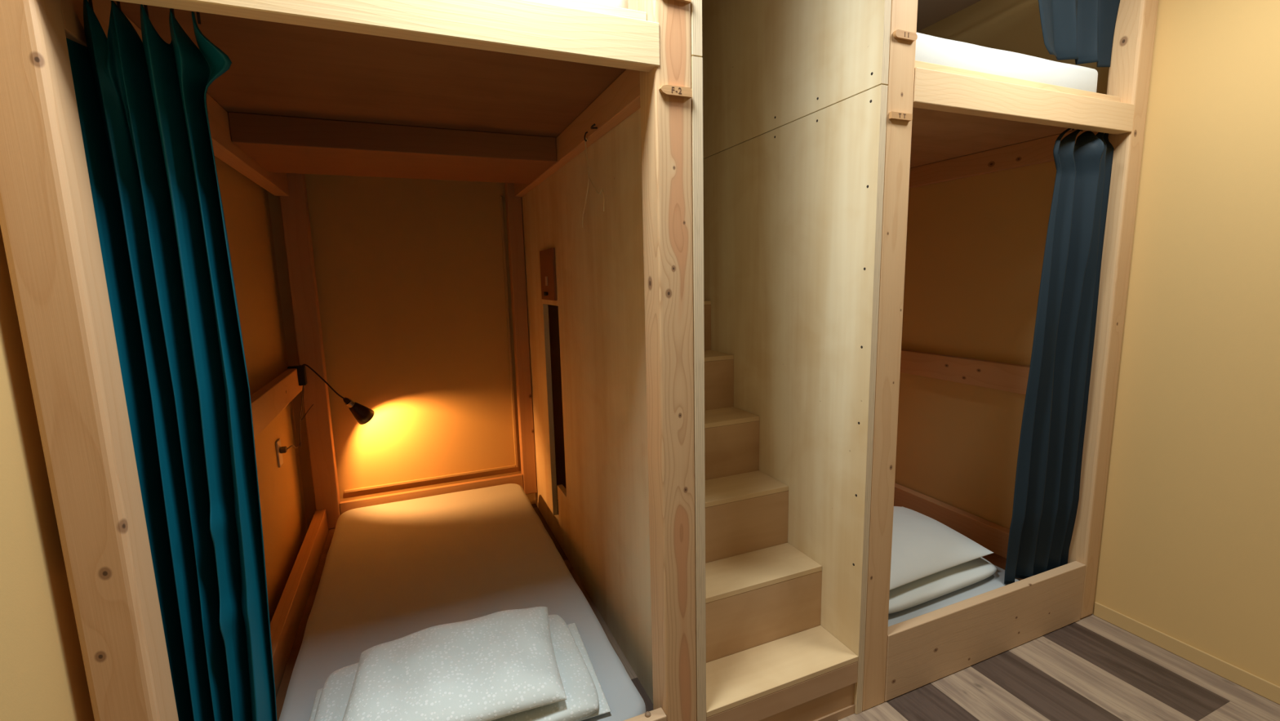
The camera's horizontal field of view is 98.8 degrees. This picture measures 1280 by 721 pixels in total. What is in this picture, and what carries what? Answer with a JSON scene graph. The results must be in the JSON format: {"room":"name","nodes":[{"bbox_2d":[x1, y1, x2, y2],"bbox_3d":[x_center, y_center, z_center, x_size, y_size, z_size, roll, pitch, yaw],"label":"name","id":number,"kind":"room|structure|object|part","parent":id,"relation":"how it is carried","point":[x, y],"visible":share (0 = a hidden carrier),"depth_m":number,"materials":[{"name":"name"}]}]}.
{"room":"dormitory","nodes":[
{"label":"dormitory","id":0,"kind":"room"},
{"bbox_2d":[0,155,307,720],"bbox_3d":[-0.867,0.064,0.380,0.100,2.620,5.550,-5,9,-22],"label":"wall","id":1,"kind":"structure","parent":0,"point":[43,677],"depth_m":0.96,"materials":[{"name":"yellow paper"}]},
{"bbox_2d":[275,438,300,467],"bbox_3d":[-1.721,0.405,2.717,0.052,0.130,0.448,-5,9,-22],"label":"power outlet","id":2,"kind":"object","parent":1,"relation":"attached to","point":[280,450],"visible":0.97,"depth_m":2.52,"materials":[{"name":"beige plastic"}]},
{"bbox_3d":[-1.668,0.427,2.535,0.009,0.122,0.070,-5,9,-22],"label":"plate","id":3,"kind":"part","parent":2,"relation":"part of","materials":[{"name":"beige plastic"}]},
{"bbox_3d":[-1.718,0.422,2.739,0.024,0.088,0.415,-5,9,-24],"label":"cord","id":4,"kind":"part","parent":2,"relation":"part of","materials":[{"name":"brown plastic"}]},
{"bbox_2d":[267,173,566,531],"bbox_3d":[-0.447,-0.409,3.478,3.109,2.620,0.100,-5,9,-22],"label":"wall","id":5,"kind":"structure","parent":0,"point":[410,276],"depth_m":3.10,"materials":[{"name":"yellow paper"}]},
{"bbox_2d":[343,464,515,493],"bbox_3d":[-1.216,0.696,3.243,0.950,0.016,0.014,-5,9,-22],"label":"trim","id":6,"kind":"structure","parent":5,"relation":"attached to","point":[512,465],"depth_m":3.22,"materials":[{"name":"brown wood"}]},
{"bbox_2d":[499,195,518,466],"bbox_3d":[-0.789,-0.144,3.307,0.016,1.638,0.014,-5,9,-22],"label":"trim","id":7,"kind":"structure","parent":5,"relation":"attached to","point":[500,197],"depth_m":3.29,"materials":[{"name":"brown wood"}]},
{"bbox_2d":[531,499,1279,720],"bbox_3d":[0.642,1.263,1.189,3.309,0.060,5.550,-5,9,-22],"label":"floor","id":8,"kind":"structure","parent":0,"point":[1091,668],"depth_m":1.86,"materials":[{"name":"brown wood"}]},
{"bbox_2d":[0,0,696,720],"bbox_3d":[-0.847,-0.191,2.093,1.233,2.617,2.133,-5,9,-22],"label":"bunk bed","id":9,"kind":"object","parent":8,"relation":"on","point":[509,92],"visible":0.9,"depth_m":1.30,"materials":[{"name":"brown wood"}]},
{"bbox_3d":[-0.978,-0.017,0.947,0.090,2.617,0.092,-5,9,-22],"label":"post","id":10,"kind":"part","parent":9,"relation":"part of","materials":[{"name":"brown wood"}]},
{"bbox_3d":[-1.333,1.025,2.067,0.050,0.202,1.948,-5,9,-22],"label":"rail","id":11,"kind":"part","parent":9,"relation":"part of","materials":[{"name":"brown wood"}]},
{"bbox_3d":[-1.718,-0.019,2.868,0.110,1.879,0.075,-5,9,-22],"label":"post","id":12,"kind":"part","parent":9,"relation":"part of","materials":[{"name":"brown wood"}]},
{"bbox_2d":[287,364,374,446],"bbox_3d":[-1.576,0.216,2.830,0.358,0.429,0.153,-5,9,-22],"label":"reading lamp","id":13,"kind":"object","parent":9,"relation":"attached to","point":[362,414],"visible":1,"depth_m":2.79,"materials":[{"name":"black plastic"}]},
{"bbox_2d":[344,398,355,407],"bbox_3d":[-1.488,0.219,2.811,0.037,0.045,0.046,3,10,28],"label":"socket","id":14,"kind":"object","parent":13,"relation":"attached to","point":[349,402],"depth_m":2.80,"materials":[{"name":"silver metal"}]},
{"bbox_3d":[-1.451,0.272,2.869,0.092,0.127,0.121,0,9,9],"label":"lamp shade","id":15,"kind":"part","parent":13,"relation":"part of","materials":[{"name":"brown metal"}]},
{"bbox_2d":[278,483,645,720],"bbox_3d":[-0.792,0.947,2.251,0.981,0.110,1.989,-5,9,-22],"label":"mattress","id":16,"kind":"object","parent":9,"relation":"on","point":[393,571],"visible":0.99,"depth_m":2.22,"materials":[{"name":"white fabric"}]},
{"bbox_2d":[308,613,611,720],"bbox_3d":[-0.519,0.944,1.578,0.793,0.073,0.475,-5,9,-22],"label":"quilt","id":17,"kind":"object","parent":16,"relation":"on","point":[584,694],"visible":0.42,"depth_m":1.54,"materials":[{"name":"white fabric"}]},
{"bbox_2d":[342,605,566,720],"bbox_3d":[-0.516,0.866,1.543,0.618,0.087,0.444,-5,9,-22],"label":"pillow","id":18,"kind":"object","parent":17,"relation":"on","point":[498,664],"visible":1,"depth_m":1.49,"materials":[{"name":"white fabric"}]},
{"bbox_3d":[-0.712,-0.106,3.292,0.081,1.879,0.070,-5,9,-22],"label":"post","id":19,"kind":"part","parent":9,"relation":"part of","materials":[{"name":"brown wood"}]},
{"bbox_3d":[-0.471,-0.727,1.069,1.048,0.062,0.021,-5,9,-22],"label":"mattress rail","id":20,"kind":"part","parent":9,"relation":"part of","materials":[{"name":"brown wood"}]},
{"bbox_2d":[582,131,604,227],"bbox_3d":[-0.175,-0.625,1.881,0.022,0.307,0.254,-5,9,-22],"label":"wire hanger","id":21,"kind":"object","parent":9,"relation":"hanging from","point":[584,138],"visible":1,"depth_m":1.88,"materials":[{"name":"beige"}]},
{"bbox_2d":[590,124,597,128],"bbox_3d":[-0.148,-0.744,1.749,0.020,0.011,0.050,-1,9,4],"label":"hook","id":22,"kind":"object","parent":9,"relation":"attached to","point":[593,125],"visible":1,"depth_m":1.75,"materials":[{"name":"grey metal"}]},
{"bbox_2d":[578,0,627,8],"bbox_3d":[-0.849,-0.925,1.956,1.004,0.107,1.938,-5,9,-22],"label":"mattress","id":23,"kind":"object","parent":9,"relation":"on","point":[617,3],"visible":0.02,"depth_m":1.25,"materials":[{"name":"white fabric"}]},
{"bbox_3d":[0.072,-0.107,1.384,0.093,2.617,0.098,-5,9,-22],"label":"post","id":24,"kind":"part","parent":9,"relation":"part of","materials":[{"name":"brown wood"}]},
{"bbox_2d":[658,84,692,98],"bbox_3d":[0.082,-0.617,1.258,0.080,0.020,0.010,-5,9,-22],"label":"tag","id":25,"kind":"object","parent":9,"relation":"attached to","point":[666,90],"visible":1,"depth_m":1.25,"materials":[{"name":"brown wood"}]},
{"bbox_2d":[675,0,691,4],"bbox_3d":[0.077,-0.820,1.228,0.081,0.023,0.010,-5,9,-22],"label":"tag","id":26,"kind":"object","parent":9,"relation":"attached to","point":[688,2],"visible":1,"depth_m":1.24,"materials":[{"name":"brown wood"}]},
{"bbox_3d":[-0.491,-0.702,1.179,1.102,0.011,0.011,-5,9,-22],"label":"curtain rod","id":27,"kind":"object","parent":9,"relation":"attached to","visible":0},
{"bbox_2d":[66,0,276,720],"bbox_3d":[-0.903,0.182,1.122,0.289,1.713,0.105,-5,9,-22],"label":"curtain","id":28,"kind":"object","parent":27,"relation":"hanging from","point":[142,108],"visible":0.79,"depth_m":1.09,"materials":[{"name":"teal fabric"}]},
{"bbox_2d":[521,0,706,720],"bbox_3d":[-0.270,-0.242,2.343,0.027,2.618,2.148,-5,9,-22],"label":"wall","id":29,"kind":"structure","parent":8,"relation":"on","point":[601,522],"depth_m":2.01,"materials":[{"name":"brown wood"}]},
{"bbox_2d":[539,248,556,300],"bbox_3d":[-0.462,-0.421,2.695,0.030,0.245,0.275,-5,9,-22],"label":"panel","id":30,"kind":"object","parent":29,"relation":"attached to","point":[547,257],"visible":1,"depth_m":2.66,"materials":[{"name":"brown wood"}]},
{"bbox_2d":[545,276,547,285],"bbox_3d":[-0.460,-0.391,2.697,0.006,0.045,0.030,-5,9,-22],"label":"switch","id":31,"kind":"object","parent":30,"relation":"attached to","point":[546,277],"depth_m":2.69,"materials":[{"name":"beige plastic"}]},
{"bbox_2d":[703,300,857,720],"bbox_3d":[0.007,0.058,2.498,0.552,1.965,2.140,-5,9,-22],"label":"staircase","id":32,"kind":"structure","parent":8,"relation":"on","point":[770,656],"depth_m":1.82,"materials":[{"name":"brown wood"}]},
{"bbox_3d":[0.436,1.013,1.655,0.552,0.074,0.024,-5,9,-22],"label":"rail","id":33,"kind":"part","parent":32,"relation":"part of","materials":[{"name":"beige wood"}]},
{"bbox_3d":[0.435,1.091,1.675,0.552,0.086,0.018,-5,9,-22],"label":"panel","id":34,"kind":"part","parent":32,"relation":"part of","materials":[{"name":"brown wood"}]},
{"bbox_2d":[702,0,891,714],"bbox_3d":[0.264,-0.288,2.563,0.026,2.618,2.148,-5,9,-22],"label":"wall","id":35,"kind":"structure","parent":8,"relation":"on","point":[795,91],"depth_m":1.83,"materials":[{"name":"brown wood"}]},
{"bbox_2d":[862,0,1158,711],"bbox_3d":[0.852,-0.336,2.796,1.242,2.617,2.133,-5,9,-22],"label":"bunk bed","id":36,"kind":"object","parent":8,"relation":"on","point":[965,123],"visible":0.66,"depth_m":1.95,"materials":[{"name":"brown wood"}]},
{"bbox_3d":[0.720,-0.161,1.649,0.098,2.617,0.092,-5,9,-22],"label":"post","id":37,"kind":"part","parent":36,"relation":"part of","materials":[{"name":"brown wood"}]},
{"bbox_2d":[888,111,912,121],"bbox_3d":[0.725,-0.677,1.523,0.078,0.018,0.010,-5,9,-22],"label":"tag","id":38,"kind":"object","parent":36,"relation":"attached to","point":[892,115],"visible":1,"depth_m":1.52,"materials":[{"name":"brown wood"}]},
{"bbox_2d":[893,29,917,41],"bbox_3d":[0.723,-0.884,1.493,0.080,0.020,0.010,-5,9,-22],"label":"tag","id":39,"kind":"object","parent":36,"relation":"attached to","point":[897,34],"visible":1,"depth_m":1.49,"materials":[{"name":"brown wood"}]},
{"bbox_3d":[1.404,0.788,3.227,0.050,0.202,2.000,-5,9,-22],"label":"rail","id":40,"kind":"part","parent":36,"relation":"part of","materials":[{"name":"brown wood"}]},
{"bbox_2d":[888,564,1020,626],"bbox_3d":[0.740,0.820,2.867,0.898,0.110,1.955,-5,9,-22],"label":"mattress","id":41,"kind":"object","parent":36,"relation":"on","point":[996,580],"visible":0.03,"depth_m":2.03,"materials":[{"name":"white fabric"}]},
{"bbox_2d":[888,556,996,613],"bbox_3d":[1.034,0.815,2.220,0.664,0.072,0.477,-5,9,-22],"label":"quilt","id":42,"kind":"object","parent":41,"relation":"on","point":[923,589],"visible":0.17,"depth_m":2.02,"materials":[{"name":"white fabric"}]},
{"bbox_2d":[889,506,993,590],"bbox_3d":[1.010,0.723,2.215,0.696,0.115,0.525,-5,9,-22],"label":"pillow","id":43,"kind":"object","parent":42,"relation":"on","point":[922,546],"visible":0.38,"depth_m":2.09,"materials":[{"name":"white fabric"}]},
{"bbox_2d":[915,32,1097,93],"bbox_3d":[0.817,-1.067,2.645,0.990,0.107,1.938,-5,9,-22],"label":"mattress","id":44,"kind":"object","parent":36,"relation":"on","point":[929,49],"visible":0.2,"depth_m":1.75,"materials":[{"name":"white fabric"}]},
{"bbox_3d":[1.232,-0.872,1.774,1.050,0.062,0.021,-5,9,-22],"label":"mattress rail","id":45,"kind":"part","parent":36,"relation":"part of","materials":[{"name":"brown wood"}]},
{"bbox_3d":[1.776,-0.251,2.086,0.091,2.617,0.092,-5,9,-22],"label":"post","id":46,"kind":"part","parent":36,"relation":"part of","materials":[{"name":"beige wood"}]},
{"bbox_3d":[1.227,-0.818,1.795,1.050,0.011,0.011,-5,9,-22],"label":"curtain rod","id":47,"kind":"object","parent":36,"relation":"attached to","visible":0},
{"bbox_2d":[1004,128,1114,583],"bbox_3d":[1.558,0.051,2.029,0.395,1.806,0.095,-5,9,-22],"label":"curtain","id":48,"kind":"object","parent":47,"relation":"hanging from","point":[1048,474],"visible":0.94,"depth_m":2.02,"materials":[{"name":"fabric"}]},
{"bbox_3d":[1.204,-1.449,1.723,1.050,0.011,0.011,-5,9,-22],"label":"curtain rod","id":49,"kind":"object","parent":36,"relation":"attached to","visible":0},
{"bbox_2d":[1038,0,1119,67],"bbox_3d":[1.462,-1.254,1.863,0.493,0.431,0.051,-5,9,-22],"label":"curtain","id":50,"kind":"object","parent":49,"relation":"hanging from","point":[1082,31],"visible":1,"depth_m":1.90,"materials":[{"name":"fabric"}]},
{"bbox_2d":[916,0,981,31],"bbox_3d":[0.581,-1.387,0.793,3.309,0.060,5.550,-5,9,-22],"label":"ceiling","id":51,"kind":"structure","parent":0,"point":[930,12],"depth_m":2.56,"materials":[{"name":"paint"}]},
{"bbox_2d":[894,0,1279,686],"bbox_3d":[2.089,-0.187,1.602,0.100,2.620,5.550,-5,9,-22],"label":"wall","id":52,"kind":"structure","parent":0,"point":[1189,547],"depth_m":1.96,"materials":[{"name":"beige paint"}]},
{"bbox_2d":[1093,601,1279,704],"bbox_3d":[2.486,1.220,0.789,0.008,0.059,3.200,-5,9,-22],"label":"baseboard","id":53,"kind":"structure","parent":52,"relation":"attached to","point":[1270,691],"depth_m":1.97,"materials":[{"name":"beige wood"}]}
]}

